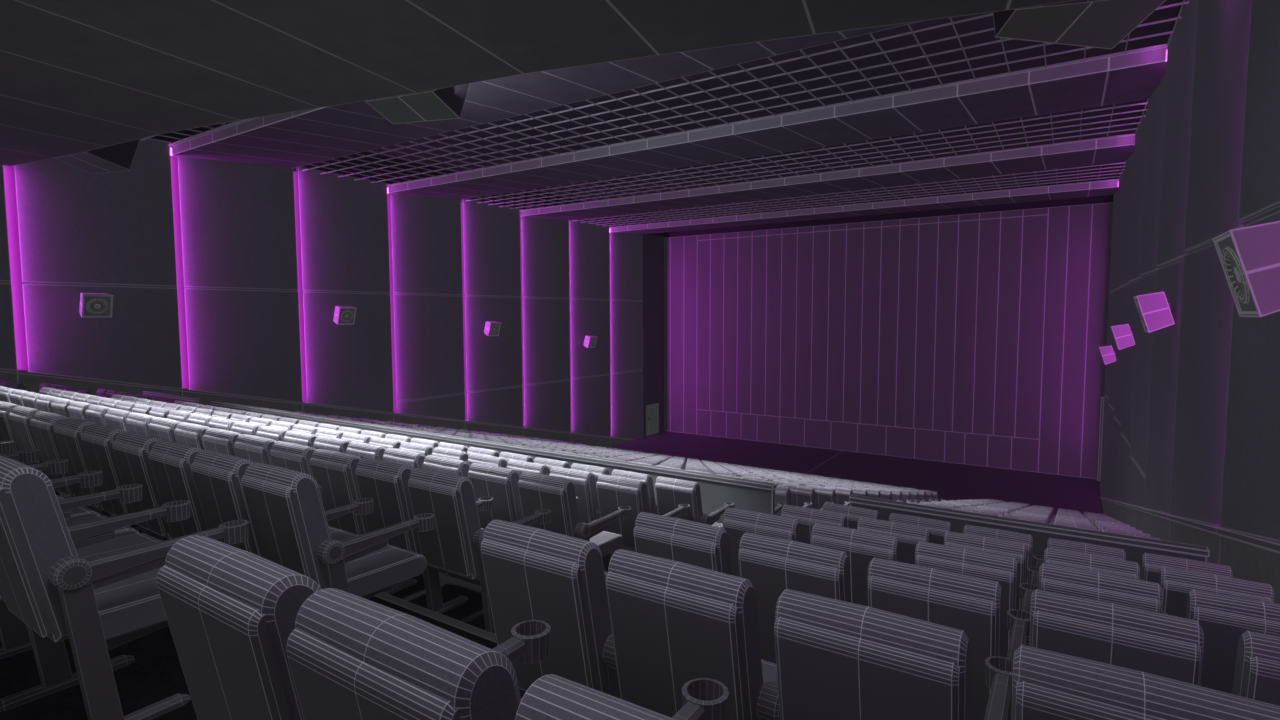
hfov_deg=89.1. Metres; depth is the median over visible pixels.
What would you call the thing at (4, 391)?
seat
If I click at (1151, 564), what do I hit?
seat
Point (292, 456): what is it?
seat
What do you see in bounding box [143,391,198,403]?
parapet
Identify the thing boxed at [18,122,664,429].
wall
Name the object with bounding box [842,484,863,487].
seat
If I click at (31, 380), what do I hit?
baseboard
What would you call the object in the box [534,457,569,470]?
seat
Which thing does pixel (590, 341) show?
wall speaker
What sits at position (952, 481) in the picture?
stage
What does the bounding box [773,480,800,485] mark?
seat
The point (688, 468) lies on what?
seat
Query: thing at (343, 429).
seat
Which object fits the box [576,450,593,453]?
seat
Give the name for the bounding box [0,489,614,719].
floor
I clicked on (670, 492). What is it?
seat
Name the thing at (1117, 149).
ceiling beam
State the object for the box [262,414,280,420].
seat
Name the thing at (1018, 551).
seat
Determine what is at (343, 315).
wall speaker
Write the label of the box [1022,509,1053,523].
seat
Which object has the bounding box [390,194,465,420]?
wall panel
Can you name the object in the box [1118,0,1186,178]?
wall
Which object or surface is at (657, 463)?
seat
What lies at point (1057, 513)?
seat
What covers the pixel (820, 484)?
seat
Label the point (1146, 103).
grid
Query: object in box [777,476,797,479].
seat
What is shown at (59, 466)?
seat
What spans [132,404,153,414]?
seat
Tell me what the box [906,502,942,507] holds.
seat
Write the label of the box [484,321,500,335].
wall speaker
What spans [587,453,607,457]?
seat
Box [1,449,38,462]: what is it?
seat
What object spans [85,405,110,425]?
seat
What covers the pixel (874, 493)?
seat
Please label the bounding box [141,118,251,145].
grid
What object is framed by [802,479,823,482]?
seat
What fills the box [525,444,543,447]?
seat
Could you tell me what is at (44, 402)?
seat
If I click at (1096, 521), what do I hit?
seat
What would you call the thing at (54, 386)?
seat
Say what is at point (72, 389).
seat
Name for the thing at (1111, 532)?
seat
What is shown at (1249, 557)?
baseboard
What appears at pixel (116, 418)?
seat
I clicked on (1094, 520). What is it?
seat
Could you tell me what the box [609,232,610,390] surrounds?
light strip
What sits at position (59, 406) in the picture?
seat
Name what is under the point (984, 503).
seat
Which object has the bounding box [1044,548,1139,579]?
seat
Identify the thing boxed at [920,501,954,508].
seat
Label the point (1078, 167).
grid
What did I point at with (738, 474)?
seat
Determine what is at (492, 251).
wall panel
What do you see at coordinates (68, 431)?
seat
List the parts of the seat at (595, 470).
backrest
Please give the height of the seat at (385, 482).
1.132 m
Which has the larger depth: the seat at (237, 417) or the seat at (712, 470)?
the seat at (712, 470)
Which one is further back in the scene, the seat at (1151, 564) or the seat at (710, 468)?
the seat at (710, 468)
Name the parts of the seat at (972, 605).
backrest, armrest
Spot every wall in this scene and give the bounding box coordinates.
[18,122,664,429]
[642,234,663,436]
[665,177,1117,237]
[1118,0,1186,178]
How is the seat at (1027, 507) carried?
on the floor at (156, 674)
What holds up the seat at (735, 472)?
on the floor at (156, 674)
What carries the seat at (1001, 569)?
on the floor at (156, 674)
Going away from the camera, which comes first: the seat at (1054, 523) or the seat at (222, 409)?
the seat at (1054, 523)
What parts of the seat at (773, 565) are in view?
backrest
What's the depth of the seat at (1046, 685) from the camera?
1.45 m
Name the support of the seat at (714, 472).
on the floor at (156, 674)
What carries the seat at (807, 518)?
on the floor at (156, 674)
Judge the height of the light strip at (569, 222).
10.277 m
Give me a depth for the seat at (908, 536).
4.71 m
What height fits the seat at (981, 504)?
1.132 m
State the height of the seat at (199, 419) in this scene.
1.132 m
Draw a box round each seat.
[0,380,11,386]
[0,387,14,402]
[0,401,23,463]
[0,441,13,453]
[0,455,248,719]
[0,484,142,658]
[0,500,190,711]
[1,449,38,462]
[8,381,26,390]
[8,406,70,498]
[9,389,27,405]
[22,392,42,409]
[28,459,68,499]
[30,411,101,514]
[36,395,57,412]
[39,382,50,389]
[39,387,52,394]
[48,384,59,388]
[50,389,64,397]
[50,471,102,520]
[51,398,73,416]
[54,417,130,526]
[57,385,68,390]
[62,391,77,399]
[66,387,79,391]
[67,401,92,420]
[74,393,91,402]
[76,388,93,395]
[81,424,162,540]
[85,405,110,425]
[87,396,104,404]
[101,398,120,408]
[104,408,132,430]
[111,394,125,400]
[112,431,171,538]
[116,391,126,395]
[116,401,136,411]
[123,396,138,402]
[126,393,138,396]
[126,413,154,435]
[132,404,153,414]
[136,395,152,399]
[136,398,152,404]
[148,440,321,538]
[149,401,165,407]
[149,407,171,417]
[149,417,180,442]
[156,535,550,719]
[163,403,181,409]
[167,410,191,422]
[174,400,188,405]
[174,422,209,449]
[179,405,197,412]
[187,403,201,407]
[187,413,212,426]
[191,450,373,555]
[195,408,213,415]
[200,405,215,409]
[203,428,240,456]
[208,417,235,430]
[212,411,232,418]
[214,407,230,412]
[229,409,246,414]
[230,414,251,422]
[231,421,260,435]
[234,434,276,464]
[241,463,433,598]
[245,412,263,417]
[249,417,272,425]
[256,426,287,440]
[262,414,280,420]
[270,421,294,430]
[270,441,315,476]
[279,417,299,423]
[283,430,317,447]
[286,588,728,719]
[292,424,318,434]
[298,420,318,426]
[310,449,416,594]
[313,436,349,452]
[315,428,343,438]
[317,423,339,430]
[339,426,362,433]
[341,432,371,443]
[346,441,385,460]
[355,458,493,613]
[361,430,385,437]
[369,437,400,448]
[382,448,425,469]
[385,434,411,442]
[399,442,433,455]
[408,468,550,633]
[410,438,438,447]
[423,455,469,477]
[432,447,468,461]
[438,442,467,451]
[467,447,499,456]
[467,453,506,467]
[468,463,577,528]
[481,520,620,698]
[499,452,533,462]
[506,459,549,475]
[515,674,675,719]
[518,472,630,556]
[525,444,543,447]
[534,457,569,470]
[545,447,563,450]
[549,467,610,571]
[566,450,585,453]
[571,463,609,483]
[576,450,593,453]
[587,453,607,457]
[596,453,614,457]
[596,474,689,551]
[605,549,779,719]
[610,456,631,461]
[612,469,657,514]
[617,456,635,460]
[633,512,731,574]
[634,460,655,465]
[639,459,658,464]
[655,476,734,527]
[659,463,682,469]
[661,462,682,468]
[664,461,683,469]
[685,464,705,467]
[685,466,706,469]
[685,467,709,472]
[709,467,729,471]
[710,469,733,473]
[713,471,737,476]
[723,508,801,576]
[733,471,754,474]
[737,473,760,477]
[738,532,851,663]
[742,475,768,480]
[749,479,777,484]
[753,472,772,475]
[758,474,780,478]
[765,477,789,481]
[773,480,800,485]
[774,589,1013,719]
[775,485,811,515]
[775,503,785,514]
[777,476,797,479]
[781,505,846,543]
[783,484,832,509]
[785,478,807,482]
[794,481,819,485]
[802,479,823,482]
[805,485,849,509]
[811,523,899,605]
[813,482,836,486]
[818,480,837,483]
[822,503,879,528]
[825,485,852,504]
[828,483,850,486]
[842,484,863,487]
[842,486,867,496]
[856,487,880,498]
[857,517,930,564]
[868,557,1030,719]
[869,487,901,501]
[889,513,951,544]
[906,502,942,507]
[915,541,1038,657]
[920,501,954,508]
[931,501,963,508]
[941,500,970,507]
[944,531,1039,609]
[950,500,977,506]
[952,508,990,514]
[957,500,982,505]
[961,507,998,515]
[963,525,1043,583]
[964,499,987,504]
[970,506,1003,515]
[977,505,1008,515]
[983,505,1012,513]
[989,504,1015,511]
[994,503,1018,510]
[998,503,1021,509]
[1001,516,1043,522]
[1006,514,1045,522]
[1011,512,1046,522]
[1011,645,1279,719]
[1015,511,1047,522]
[1019,510,1048,523]
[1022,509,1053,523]
[1024,508,1053,521]
[1027,507,1054,520]
[1030,589,1203,685]
[1039,563,1166,613]
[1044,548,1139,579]
[1047,538,1125,559]
[1054,520,1095,528]
[1054,523,1099,530]
[1055,516,1090,522]
[1055,518,1092,525]
[1056,513,1086,518]
[1056,515,1087,520]
[1057,512,1084,516]
[1087,514,1112,520]
[1089,516,1115,521]
[1091,517,1119,523]
[1093,519,1123,525]
[1095,520,1129,528]
[1098,522,1134,530]
[1101,525,1142,532]
[1105,528,1150,536]
[1111,532,1160,539]
[1140,553,1232,583]
[1159,567,1274,617]
[1185,589,1279,693]
[1232,631,1279,705]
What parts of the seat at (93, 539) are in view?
armrest, seat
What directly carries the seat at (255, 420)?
on the floor at (156, 674)
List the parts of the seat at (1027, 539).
backrest, armrest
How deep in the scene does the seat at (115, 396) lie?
12.66 m
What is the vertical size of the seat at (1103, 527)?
1.132 m
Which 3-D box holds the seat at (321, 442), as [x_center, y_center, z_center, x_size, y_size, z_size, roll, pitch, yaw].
[-3.036,1.369,7.192,0.600,1.132,0.839,2,5,33]
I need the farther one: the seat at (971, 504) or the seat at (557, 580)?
the seat at (971, 504)
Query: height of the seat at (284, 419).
1.132 m
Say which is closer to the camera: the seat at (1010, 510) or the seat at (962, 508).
the seat at (962, 508)
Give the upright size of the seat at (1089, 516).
1.132 m
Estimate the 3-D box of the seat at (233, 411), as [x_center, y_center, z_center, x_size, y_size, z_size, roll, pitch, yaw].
[-7.380,1.493,12.611,0.600,1.132,0.839,2,5,33]
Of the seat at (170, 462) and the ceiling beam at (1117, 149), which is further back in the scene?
the ceiling beam at (1117, 149)
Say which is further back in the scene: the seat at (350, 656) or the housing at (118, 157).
the housing at (118, 157)
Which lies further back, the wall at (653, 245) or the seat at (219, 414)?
the wall at (653, 245)
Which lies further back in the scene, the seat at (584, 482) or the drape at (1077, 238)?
the drape at (1077, 238)
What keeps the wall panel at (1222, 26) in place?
attached to the wall at (1181, 0)
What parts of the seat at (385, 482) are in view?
backrest, armrest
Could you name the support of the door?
attached to the wall at (653, 245)
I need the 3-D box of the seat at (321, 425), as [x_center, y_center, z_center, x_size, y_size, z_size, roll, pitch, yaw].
[-4.876,1.600,10.962,0.600,1.132,0.839,2,5,33]
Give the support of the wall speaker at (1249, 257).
attached to the wall panel at (1250, 499)
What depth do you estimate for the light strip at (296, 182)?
20.61 m
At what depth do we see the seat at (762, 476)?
14.02 m
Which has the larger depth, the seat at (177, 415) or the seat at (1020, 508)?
the seat at (1020, 508)
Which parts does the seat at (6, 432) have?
backrest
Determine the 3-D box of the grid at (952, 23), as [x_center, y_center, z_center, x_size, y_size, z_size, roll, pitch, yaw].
[-0.860,-5.666,15.649,21.761,0.032,3.346,2,5,33]
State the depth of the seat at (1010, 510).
12.53 m
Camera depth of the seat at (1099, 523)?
10.71 m
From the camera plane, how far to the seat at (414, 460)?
6.15 m
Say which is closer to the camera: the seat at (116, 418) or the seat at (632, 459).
the seat at (116, 418)
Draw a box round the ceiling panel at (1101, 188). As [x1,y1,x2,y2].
[609,180,1118,233]
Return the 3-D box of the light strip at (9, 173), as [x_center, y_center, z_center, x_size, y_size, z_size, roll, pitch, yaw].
[-14.460,-2.631,14.998,0.028,5.758,0.212,2,5,33]
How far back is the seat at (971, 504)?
12.86 m
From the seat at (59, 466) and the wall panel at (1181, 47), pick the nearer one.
the seat at (59, 466)
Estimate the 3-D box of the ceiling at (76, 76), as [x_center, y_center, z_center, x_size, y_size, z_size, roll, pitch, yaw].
[-5.673,-4.537,5.920,24.701,1.412,14.151,2,5,33]
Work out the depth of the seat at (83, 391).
13.70 m
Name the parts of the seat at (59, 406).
backrest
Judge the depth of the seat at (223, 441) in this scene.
5.91 m
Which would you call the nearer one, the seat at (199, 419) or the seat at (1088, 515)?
the seat at (199, 419)
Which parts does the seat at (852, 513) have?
backrest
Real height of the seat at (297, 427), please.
1.132 m
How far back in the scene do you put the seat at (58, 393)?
11.42 m
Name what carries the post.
on the stage
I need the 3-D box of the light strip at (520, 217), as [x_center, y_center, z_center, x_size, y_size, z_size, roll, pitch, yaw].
[-5.298,-1.745,28.970,0.028,9.524,0.212,2,5,33]
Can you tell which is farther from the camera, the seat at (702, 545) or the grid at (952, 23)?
the grid at (952, 23)
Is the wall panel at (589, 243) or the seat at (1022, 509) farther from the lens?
the wall panel at (589, 243)
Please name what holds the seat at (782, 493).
on the floor at (156, 674)
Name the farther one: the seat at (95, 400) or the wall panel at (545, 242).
the wall panel at (545, 242)
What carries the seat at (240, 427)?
on the floor at (156, 674)
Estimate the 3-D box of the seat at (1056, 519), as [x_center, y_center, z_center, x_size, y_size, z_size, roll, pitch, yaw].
[6.975,3.043,10.397,0.600,1.132,0.839,2,5,33]
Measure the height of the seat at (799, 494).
1.132 m
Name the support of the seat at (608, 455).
on the floor at (156, 674)
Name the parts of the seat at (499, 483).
backrest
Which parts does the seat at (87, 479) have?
armrest, seat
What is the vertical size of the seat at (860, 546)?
1.132 m
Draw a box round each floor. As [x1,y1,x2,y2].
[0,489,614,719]
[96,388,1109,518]
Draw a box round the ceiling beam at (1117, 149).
[520,135,1134,219]
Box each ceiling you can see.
[0,0,1076,166]
[232,0,1180,220]
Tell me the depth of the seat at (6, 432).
5.98 m
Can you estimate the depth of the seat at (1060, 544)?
5.00 m
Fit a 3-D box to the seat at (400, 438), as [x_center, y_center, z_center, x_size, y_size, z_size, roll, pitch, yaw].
[-3.374,1.664,9.973,0.600,1.132,0.839,2,5,33]
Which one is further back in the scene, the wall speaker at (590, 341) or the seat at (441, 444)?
the wall speaker at (590, 341)
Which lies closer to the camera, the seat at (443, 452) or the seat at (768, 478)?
the seat at (443, 452)
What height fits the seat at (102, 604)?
1.132 m
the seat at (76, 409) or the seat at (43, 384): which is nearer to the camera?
the seat at (76, 409)
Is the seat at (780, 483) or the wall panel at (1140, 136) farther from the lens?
the wall panel at (1140, 136)
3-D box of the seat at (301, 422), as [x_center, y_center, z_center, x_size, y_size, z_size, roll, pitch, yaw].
[-5.377,1.578,11.292,0.600,1.132,0.839,2,5,33]
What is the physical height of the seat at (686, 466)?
1.132 m
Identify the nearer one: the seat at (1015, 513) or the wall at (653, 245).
the seat at (1015, 513)
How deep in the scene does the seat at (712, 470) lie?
13.43 m
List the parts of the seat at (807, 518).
backrest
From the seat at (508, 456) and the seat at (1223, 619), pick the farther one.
the seat at (508, 456)
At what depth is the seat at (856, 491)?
12.93 m
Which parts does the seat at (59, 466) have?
armrest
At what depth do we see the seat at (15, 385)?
12.79 m
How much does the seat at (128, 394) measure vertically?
1.132 m
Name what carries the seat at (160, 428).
on the floor at (156, 674)
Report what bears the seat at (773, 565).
on the floor at (156, 674)
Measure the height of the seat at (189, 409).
1.132 m
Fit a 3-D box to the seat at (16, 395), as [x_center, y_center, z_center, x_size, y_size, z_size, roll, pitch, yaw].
[-8.627,0.976,9.593,0.600,1.132,0.839,2,5,33]
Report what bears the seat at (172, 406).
on the floor at (156, 674)
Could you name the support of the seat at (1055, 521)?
on the floor at (156, 674)
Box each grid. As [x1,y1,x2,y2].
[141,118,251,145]
[299,0,1188,185]
[466,99,1147,210]
[574,161,1125,227]
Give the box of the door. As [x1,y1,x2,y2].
[646,403,658,435]
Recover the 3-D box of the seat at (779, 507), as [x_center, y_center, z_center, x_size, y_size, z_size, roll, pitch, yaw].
[1.543,2.149,8.737,0.600,1.132,0.839,2,5,33]
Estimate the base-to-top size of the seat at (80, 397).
1.132 m
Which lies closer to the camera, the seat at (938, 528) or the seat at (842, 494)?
the seat at (938, 528)
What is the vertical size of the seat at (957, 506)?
1.132 m
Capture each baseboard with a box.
[0,369,637,447]
[1100,497,1279,603]
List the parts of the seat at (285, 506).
backrest, armrest, seat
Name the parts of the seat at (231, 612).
backrest, armrest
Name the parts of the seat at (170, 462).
backrest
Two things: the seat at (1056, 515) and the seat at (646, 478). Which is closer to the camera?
the seat at (646, 478)
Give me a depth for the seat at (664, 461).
15.26 m
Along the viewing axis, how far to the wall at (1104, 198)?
31.51 m
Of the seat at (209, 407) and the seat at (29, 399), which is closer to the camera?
the seat at (29, 399)
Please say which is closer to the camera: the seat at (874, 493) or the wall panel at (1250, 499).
the wall panel at (1250, 499)
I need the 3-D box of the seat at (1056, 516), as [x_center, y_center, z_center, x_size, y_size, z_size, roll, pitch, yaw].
[7.571,3.234,11.314,0.600,1.132,0.839,2,5,33]
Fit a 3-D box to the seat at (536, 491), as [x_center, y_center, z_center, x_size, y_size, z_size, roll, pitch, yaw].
[-0.532,1.476,5.543,0.600,1.132,0.839,2,5,33]
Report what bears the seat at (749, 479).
on the floor at (156, 674)
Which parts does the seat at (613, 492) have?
backrest, armrest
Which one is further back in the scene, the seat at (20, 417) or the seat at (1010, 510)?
the seat at (1010, 510)
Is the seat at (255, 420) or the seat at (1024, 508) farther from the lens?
the seat at (1024, 508)
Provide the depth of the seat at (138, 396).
14.60 m
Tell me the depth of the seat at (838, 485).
14.25 m
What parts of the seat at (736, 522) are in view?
backrest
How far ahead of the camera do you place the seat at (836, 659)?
1.74 m
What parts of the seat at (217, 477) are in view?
backrest, armrest, seat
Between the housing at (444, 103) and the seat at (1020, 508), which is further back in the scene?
the seat at (1020, 508)
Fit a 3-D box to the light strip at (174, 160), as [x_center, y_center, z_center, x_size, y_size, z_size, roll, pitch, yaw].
[-12.628,-2.454,17.792,0.028,6.511,0.212,2,5,33]
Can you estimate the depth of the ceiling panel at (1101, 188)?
27.10 m
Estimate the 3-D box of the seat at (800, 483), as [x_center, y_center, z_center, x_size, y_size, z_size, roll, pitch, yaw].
[3.424,2.892,12.735,0.600,1.132,0.839,2,5,33]
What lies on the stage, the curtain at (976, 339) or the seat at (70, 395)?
the curtain at (976, 339)
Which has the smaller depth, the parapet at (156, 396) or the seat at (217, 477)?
the seat at (217, 477)
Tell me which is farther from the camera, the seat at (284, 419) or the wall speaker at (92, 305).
the wall speaker at (92, 305)
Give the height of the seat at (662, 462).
1.132 m
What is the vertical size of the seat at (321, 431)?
1.132 m
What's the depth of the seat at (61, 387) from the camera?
14.37 m
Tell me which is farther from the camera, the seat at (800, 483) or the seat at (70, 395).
the seat at (800, 483)
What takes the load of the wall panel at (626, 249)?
attached to the wall at (203, 129)
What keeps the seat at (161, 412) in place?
on the floor at (156, 674)
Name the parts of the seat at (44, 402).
backrest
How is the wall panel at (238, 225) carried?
attached to the wall at (203, 129)
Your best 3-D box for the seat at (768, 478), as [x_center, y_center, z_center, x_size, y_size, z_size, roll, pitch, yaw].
[2.923,2.870,13.065,0.600,1.132,0.839,2,5,33]
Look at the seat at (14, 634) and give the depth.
3.43 m
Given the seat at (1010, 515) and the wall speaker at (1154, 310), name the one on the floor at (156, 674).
the seat at (1010, 515)
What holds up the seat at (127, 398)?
on the floor at (156, 674)
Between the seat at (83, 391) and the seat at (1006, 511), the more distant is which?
the seat at (83, 391)
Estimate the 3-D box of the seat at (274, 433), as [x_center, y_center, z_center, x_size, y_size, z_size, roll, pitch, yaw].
[-4.038,1.326,7.851,0.600,1.132,0.839,2,5,33]
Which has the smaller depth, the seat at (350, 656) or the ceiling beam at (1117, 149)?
the seat at (350, 656)
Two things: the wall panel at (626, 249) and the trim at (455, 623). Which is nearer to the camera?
the trim at (455, 623)
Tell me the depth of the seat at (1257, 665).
2.09 m
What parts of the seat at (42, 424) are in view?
backrest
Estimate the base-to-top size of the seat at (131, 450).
1.132 m
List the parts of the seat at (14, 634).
armrest, seat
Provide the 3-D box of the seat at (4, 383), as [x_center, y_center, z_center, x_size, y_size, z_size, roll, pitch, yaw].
[-12.652,0.960,13.523,0.600,1.132,0.839,2,5,33]
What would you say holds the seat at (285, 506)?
on the floor at (156, 674)
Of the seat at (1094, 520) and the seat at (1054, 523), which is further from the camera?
the seat at (1094, 520)
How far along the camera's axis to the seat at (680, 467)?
12.79 m
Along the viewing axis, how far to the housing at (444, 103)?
10.46 m
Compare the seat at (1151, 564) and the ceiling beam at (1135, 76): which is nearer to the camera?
the seat at (1151, 564)
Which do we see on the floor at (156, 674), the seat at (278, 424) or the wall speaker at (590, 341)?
the seat at (278, 424)
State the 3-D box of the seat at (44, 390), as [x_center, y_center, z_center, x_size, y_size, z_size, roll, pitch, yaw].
[-10.577,1.048,12.157,0.669,1.132,0.839,2,5,33]
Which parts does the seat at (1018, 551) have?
backrest, armrest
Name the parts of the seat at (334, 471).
backrest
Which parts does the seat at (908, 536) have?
backrest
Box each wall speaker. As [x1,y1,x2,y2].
[79,293,112,317]
[333,306,355,324]
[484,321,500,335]
[584,335,596,347]
[1099,345,1115,364]
[1110,324,1134,349]
[1134,292,1174,332]
[1213,221,1279,316]
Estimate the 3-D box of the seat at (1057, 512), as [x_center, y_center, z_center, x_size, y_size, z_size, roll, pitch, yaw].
[9.357,3.808,14.065,0.600,1.132,0.839,2,5,33]
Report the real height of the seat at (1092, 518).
1.132 m
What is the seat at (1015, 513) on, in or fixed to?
on the floor at (156, 674)
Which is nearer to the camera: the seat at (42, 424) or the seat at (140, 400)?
the seat at (42, 424)
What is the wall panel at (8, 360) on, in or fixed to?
attached to the wall at (203, 129)
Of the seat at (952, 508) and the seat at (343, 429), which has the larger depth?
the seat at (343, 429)
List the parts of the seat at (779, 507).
armrest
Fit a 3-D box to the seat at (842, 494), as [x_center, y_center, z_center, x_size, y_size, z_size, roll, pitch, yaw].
[3.925,2.913,12.405,0.600,1.132,0.839,2,5,33]
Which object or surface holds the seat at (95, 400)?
on the floor at (156, 674)
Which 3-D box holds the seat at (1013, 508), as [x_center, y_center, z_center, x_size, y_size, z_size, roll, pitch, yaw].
[7.760,3.574,13.807,0.600,1.132,0.839,2,5,33]
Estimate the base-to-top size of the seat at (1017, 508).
1.132 m
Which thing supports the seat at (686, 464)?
on the floor at (156, 674)
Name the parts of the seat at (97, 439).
backrest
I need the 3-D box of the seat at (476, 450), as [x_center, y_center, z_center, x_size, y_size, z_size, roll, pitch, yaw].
[-1.871,1.728,8.984,0.600,1.132,0.839,2,5,33]
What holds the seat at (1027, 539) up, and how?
on the floor at (156, 674)
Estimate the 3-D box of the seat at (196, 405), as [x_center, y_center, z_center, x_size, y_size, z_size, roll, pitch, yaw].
[-8.883,1.429,13.600,0.600,1.132,0.839,2,5,33]
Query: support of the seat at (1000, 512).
on the floor at (156, 674)
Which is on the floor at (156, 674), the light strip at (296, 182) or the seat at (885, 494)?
the seat at (885, 494)
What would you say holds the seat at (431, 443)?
on the floor at (156, 674)
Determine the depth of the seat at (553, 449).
14.45 m
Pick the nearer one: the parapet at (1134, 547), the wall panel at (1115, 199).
the parapet at (1134, 547)
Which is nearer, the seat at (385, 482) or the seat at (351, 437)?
the seat at (385, 482)
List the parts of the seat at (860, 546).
backrest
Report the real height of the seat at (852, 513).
1.132 m
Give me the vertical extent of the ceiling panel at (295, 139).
0.292 m
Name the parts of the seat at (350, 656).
backrest, armrest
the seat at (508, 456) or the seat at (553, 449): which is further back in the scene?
the seat at (553, 449)
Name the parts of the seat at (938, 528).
backrest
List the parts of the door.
panel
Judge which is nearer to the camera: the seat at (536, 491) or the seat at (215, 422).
the seat at (536, 491)
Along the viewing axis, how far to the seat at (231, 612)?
1.47 m
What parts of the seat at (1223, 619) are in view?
backrest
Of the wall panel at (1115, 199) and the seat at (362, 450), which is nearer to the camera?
the seat at (362, 450)
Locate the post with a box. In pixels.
[1097,397,1103,480]
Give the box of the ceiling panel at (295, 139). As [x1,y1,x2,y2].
[170,21,920,167]
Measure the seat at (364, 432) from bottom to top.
1.132 m
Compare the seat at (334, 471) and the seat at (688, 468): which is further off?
the seat at (688, 468)
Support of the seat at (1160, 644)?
on the floor at (156, 674)
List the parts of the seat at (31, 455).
armrest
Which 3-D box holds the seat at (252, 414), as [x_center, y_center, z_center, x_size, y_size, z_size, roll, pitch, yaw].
[-6.880,1.514,12.281,0.600,1.132,0.839,2,5,33]
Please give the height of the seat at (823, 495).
1.132 m
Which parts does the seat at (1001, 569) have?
backrest, armrest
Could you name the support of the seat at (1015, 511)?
on the floor at (156, 674)
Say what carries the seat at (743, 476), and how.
on the floor at (156, 674)
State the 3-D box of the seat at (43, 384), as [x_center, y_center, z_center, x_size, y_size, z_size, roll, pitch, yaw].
[-13.601,1.074,15.427,0.669,1.132,0.839,2,5,33]
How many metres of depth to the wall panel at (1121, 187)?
21.72 m
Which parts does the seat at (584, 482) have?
backrest, armrest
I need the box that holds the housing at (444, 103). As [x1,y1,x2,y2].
[365,84,469,123]
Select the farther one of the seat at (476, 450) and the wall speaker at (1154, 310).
the wall speaker at (1154, 310)
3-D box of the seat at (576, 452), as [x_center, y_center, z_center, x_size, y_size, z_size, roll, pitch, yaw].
[-1.178,2.530,14.456,0.600,1.132,0.839,2,5,33]
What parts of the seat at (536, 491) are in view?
backrest, armrest, seat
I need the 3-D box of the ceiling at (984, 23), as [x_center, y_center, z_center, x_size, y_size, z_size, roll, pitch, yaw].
[0.011,-6.828,16.896,22.361,0.001,38.960,2,5,33]
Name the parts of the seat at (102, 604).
backrest, seat, armrest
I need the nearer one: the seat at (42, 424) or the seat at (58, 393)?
the seat at (42, 424)
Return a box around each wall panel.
[0,165,16,369]
[14,138,181,388]
[177,156,302,401]
[296,167,393,412]
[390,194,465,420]
[461,199,522,426]
[521,217,570,431]
[569,220,610,436]
[609,226,642,438]
[1100,191,1117,497]
[1104,167,1124,498]
[1110,152,1133,500]
[1117,110,1147,503]
[1128,74,1165,507]
[1144,0,1197,513]
[1170,0,1250,525]
[1220,0,1279,541]
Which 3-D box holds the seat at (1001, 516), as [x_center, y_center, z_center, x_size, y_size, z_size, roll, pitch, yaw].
[5.283,2.639,8.893,0.600,1.132,0.839,2,5,33]
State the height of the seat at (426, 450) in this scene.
1.132 m
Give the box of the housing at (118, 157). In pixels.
[55,139,139,173]
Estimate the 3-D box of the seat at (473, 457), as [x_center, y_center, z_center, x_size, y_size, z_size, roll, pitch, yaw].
[-1.452,1.591,7.428,0.600,1.132,0.839,2,5,33]
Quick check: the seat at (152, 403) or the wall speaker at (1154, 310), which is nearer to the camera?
the wall speaker at (1154, 310)
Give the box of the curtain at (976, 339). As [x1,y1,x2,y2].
[664,202,1112,478]
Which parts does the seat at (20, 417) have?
backrest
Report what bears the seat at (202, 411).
on the floor at (156, 674)
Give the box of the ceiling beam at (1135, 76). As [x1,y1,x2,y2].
[387,47,1166,199]
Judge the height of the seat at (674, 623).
1.132 m
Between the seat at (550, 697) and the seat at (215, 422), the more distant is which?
the seat at (215, 422)
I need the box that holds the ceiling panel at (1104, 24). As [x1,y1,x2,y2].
[993,0,1165,48]
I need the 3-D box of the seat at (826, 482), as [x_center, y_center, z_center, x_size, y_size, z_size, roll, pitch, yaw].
[4.710,3.444,15.815,0.600,1.132,0.839,2,5,33]
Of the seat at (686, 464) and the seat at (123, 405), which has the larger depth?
the seat at (686, 464)
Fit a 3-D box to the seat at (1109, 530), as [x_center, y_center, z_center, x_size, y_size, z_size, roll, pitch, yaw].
[6.880,2.873,9.150,0.600,1.132,0.839,2,5,33]
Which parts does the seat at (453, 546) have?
backrest, armrest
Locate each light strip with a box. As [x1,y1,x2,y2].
[3,166,27,369]
[170,156,188,388]
[293,171,306,401]
[387,194,396,411]
[461,202,467,419]
[520,217,524,425]
[569,222,571,431]
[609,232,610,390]
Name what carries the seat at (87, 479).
on the floor at (156, 674)
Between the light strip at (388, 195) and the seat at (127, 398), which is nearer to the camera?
the seat at (127, 398)
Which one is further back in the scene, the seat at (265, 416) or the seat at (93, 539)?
the seat at (265, 416)
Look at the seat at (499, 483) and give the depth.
5.51 m
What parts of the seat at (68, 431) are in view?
backrest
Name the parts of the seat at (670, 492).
backrest, armrest, seat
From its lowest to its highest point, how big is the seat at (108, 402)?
1.132 m
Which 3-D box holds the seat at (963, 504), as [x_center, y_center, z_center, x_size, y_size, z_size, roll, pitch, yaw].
[6.039,3.169,12.322,0.669,1.132,0.839,2,5,33]
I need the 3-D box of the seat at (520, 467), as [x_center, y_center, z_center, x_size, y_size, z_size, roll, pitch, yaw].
[-0.951,1.612,7.098,0.600,1.132,0.839,2,5,33]
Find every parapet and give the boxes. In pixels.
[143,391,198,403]
[211,401,776,523]
[849,495,1209,572]
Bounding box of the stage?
[610,430,1102,514]
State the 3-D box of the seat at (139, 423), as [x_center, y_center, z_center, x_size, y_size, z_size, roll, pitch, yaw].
[-5.121,1.126,7.285,0.600,1.132,0.839,2,5,33]
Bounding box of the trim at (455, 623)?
[375,592,496,642]
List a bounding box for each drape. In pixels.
[664,235,696,433]
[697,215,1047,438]
[1038,202,1112,478]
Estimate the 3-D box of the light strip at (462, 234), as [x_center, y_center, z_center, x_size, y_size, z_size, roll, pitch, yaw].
[-7.130,-1.922,26.176,0.028,8.771,0.212,2,5,33]

